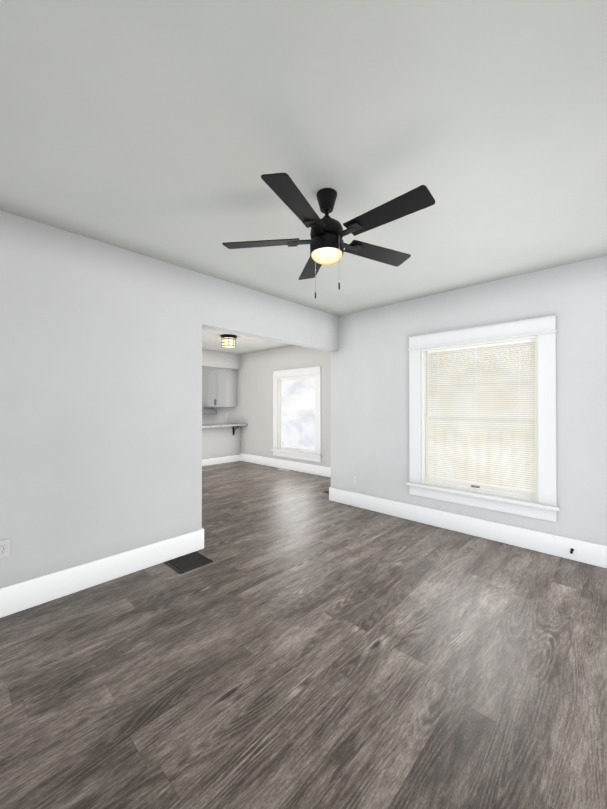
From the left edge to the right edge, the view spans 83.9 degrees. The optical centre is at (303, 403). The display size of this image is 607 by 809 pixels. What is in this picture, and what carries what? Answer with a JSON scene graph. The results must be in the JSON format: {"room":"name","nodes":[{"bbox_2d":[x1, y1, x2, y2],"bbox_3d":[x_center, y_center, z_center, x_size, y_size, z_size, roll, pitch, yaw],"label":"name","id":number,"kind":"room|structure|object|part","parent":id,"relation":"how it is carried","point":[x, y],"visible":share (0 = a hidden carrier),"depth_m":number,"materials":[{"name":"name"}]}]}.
{"room":"empty living room","nodes":[
{"label":"empty living room","id":0,"kind":"room"},
{"bbox_2d":[0,210,337,587],"bbox_3d":[-1.209,0.072,3.195,0.140,2.700,4.850,0,-1,43],"label":"wall","id":1,"kind":"structure","parent":0,"point":[100,400],"depth_m":2.67,"materials":[{"name":"paint"}]},
{"bbox_2d":[0,539,10,557],"bbox_3d":[-1.995,0.968,2.246,0.007,0.115,0.070,0,-1,43],"label":"electrical outlet","id":2,"kind":"object","parent":1,"relation":"attached to","point":[5,548],"visible":1,"depth_m":2.25,"materials":[{"name":"white plastic"}]},
{"bbox_2d":[0,528,203,617],"bbox_3d":[-1.886,1.321,2.352,0.026,0.190,2.648,0,-1,43],"label":"baseboard","id":3,"kind":"structure","parent":1,"relation":"attached to","point":[18,597],"depth_m":2.61,"materials":[{"name":"white wood"}]},
{"bbox_2d":[202,350,240,459],"bbox_3d":[-2.966,0.101,7.252,0.120,2.700,3.850,0,-1,43],"label":"wall","id":4,"kind":"structure","parent":0,"point":[217,442],"depth_m":8.19,"materials":[{"name":"paint"}]},
{"bbox_2d":[202,455,239,465],"bbox_3d":[-2.928,1.355,7.180,0.022,0.190,3.810,0,-1,43],"label":"baseboard","id":5,"kind":"structure","parent":4,"relation":"attached to","point":[219,460],"depth_m":8.15,"materials":[{"name":"white wood"}]},
{"bbox_2d":[202,423,247,427],"bbox_3d":[-2.347,0.534,8.052,0.920,0.040,1.827,0,-1,43],"label":"shelf","id":6,"kind":"object","parent":4,"relation":"on","point":[210,425],"visible":0.62,"depth_m":8.18,"materials":[{"name":"stone"}]},
{"bbox_2d":[202,345,330,467],"bbox_3d":[-1.097,0.108,8.274,6.660,2.700,0.200,0,-1,43],"label":"wall","id":7,"kind":"structure","parent":0,"point":[253,409],"depth_m":7.98,"materials":[{"name":"paint"}]},
{"bbox_2d":[202,407,216,413],"bbox_3d":[-2.849,0.201,9.454,0.760,0.190,0.477,0,-1,43],"label":"range hood","id":8,"kind":"object","parent":7,"relation":"attached to","point":[208,410],"visible":0.65,"depth_m":9.25,"materials":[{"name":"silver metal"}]},
{"bbox_2d":[207,368,236,406],"bbox_3d":[-2.188,-0.398,8.921,0.920,0.980,0.353,0,-1,43],"label":"upper cabinet","id":9,"kind":"object","parent":7,"relation":"attached to","point":[221,387],"visible":0.98,"depth_m":8.69,"materials":[{"name":"white paint"}]},
{"bbox_2d":[240,453,330,476],"bbox_3d":[-0.179,1.356,7.249,3.930,0.190,0.022,0,-1,43],"label":"baseboard","id":10,"kind":"structure","parent":7,"relation":"attached to","point":[290,465],"depth_m":7.38,"materials":[{"name":"white wood"}]},
{"bbox_2d":[271,366,321,461],"bbox_3d":[-0.121,0.223,7.306,1.476,1.927,0.250,0,-1,43],"label":"dining room window","id":11,"kind":"structure","parent":7,"relation":"in","point":[297,414],"depth_m":7.26,"materials":[{"name":"white"}]},
{"bbox_3d":[-0.101,0.230,7.328,1.142,1.618,0.190,0,-1,43],"label":"sash","id":12,"kind":"part","parent":11,"relation":"part of","materials":[{"name":"white glass"}]},
{"bbox_2d":[0,461,606,808],"bbox_3d":[-1.822,1.482,4.620,10.600,0.100,6.500,0,-1,43],"label":"floor","id":13,"kind":"structure","parent":0,"point":[301,641],"depth_m":1.76,"materials":[{"name":"plastic"}]},
{"bbox_2d":[164,551,212,573],"bbox_3d":[-1.026,1.417,3.019,0.295,0.006,0.310,0,-1,43],"label":"floor vent","id":14,"kind":"object","parent":13,"relation":"in","point":[188,562],"visible":1,"depth_m":3.01,"materials":[{"name":"brown metal"}]},
{"bbox_2d":[0,0,606,354],"bbox_3d":[-1.822,-1.318,4.640,10.600,0.100,6.500,0,-1,43],"label":"ceiling","id":15,"kind":"structure","parent":0,"point":[170,131],"depth_m":1.61,"materials":[{"name":"paint"}]},
{"bbox_2d":[220,334,236,347],"bbox_3d":[-1.394,-1.155,6.297,0.304,0.200,0.304,0,-1,43],"label":"ceiling light","id":16,"kind":"object","parent":15,"relation":"attached to","point":[228,337],"visible":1,"depth_m":6.24,"materials":[{"name":"black"}]},
{"bbox_2d":[222,173,434,297],"bbox_3d":[0.175,-0.979,2.046,1.212,0.614,1.269,0,-1,43],"label":"ceiling fan","id":17,"kind":"object","parent":15,"relation":"hanging from","point":[328,245],"visible":1,"depth_m":1.98,"materials":[{"name":"black metal"}]},
{"bbox_2d":[331,255,606,545],"bbox_3d":[1.905,0.076,3.731,3.940,2.700,0.200,0,-1,43],"label":"wall","id":18,"kind":"structure","parent":0,"point":[370,403],"depth_m":3.57,"materials":[{"name":"paint"}]},
{"bbox_2d":[329,487,606,567],"bbox_3d":[1.743,1.331,3.723,3.738,0.190,0.020,0,-1,43],"label":"baseboard","id":19,"kind":"structure","parent":18,"relation":"attached to","point":[595,554],"depth_m":3.55,"materials":[{"name":"white wood"}]},
{"bbox_2d":[406,315,559,521],"bbox_3d":[1.883,0.147,3.704,1.500,1.927,0.250,0,-1,43],"label":"living room window","id":20,"kind":"structure","parent":18,"relation":"in","point":[479,425],"depth_m":3.58,"materials":[{"name":"white"}]},
{"bbox_3d":[1.903,0.155,3.725,1.166,1.618,0.190,0,-1,43],"label":"sash","id":21,"kind":"part","parent":20,"relation":"part of","materials":[{"name":"white"}]},
{"label":"outside","id":22,"kind":"structure","parent":0,"visible":0},
{"bbox_2d":[443,347,528,369],"bbox_3d":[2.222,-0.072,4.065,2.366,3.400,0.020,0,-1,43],"label":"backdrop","id":23,"kind":"structure","parent":22,"point":[486,353],"depth_m":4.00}
]}

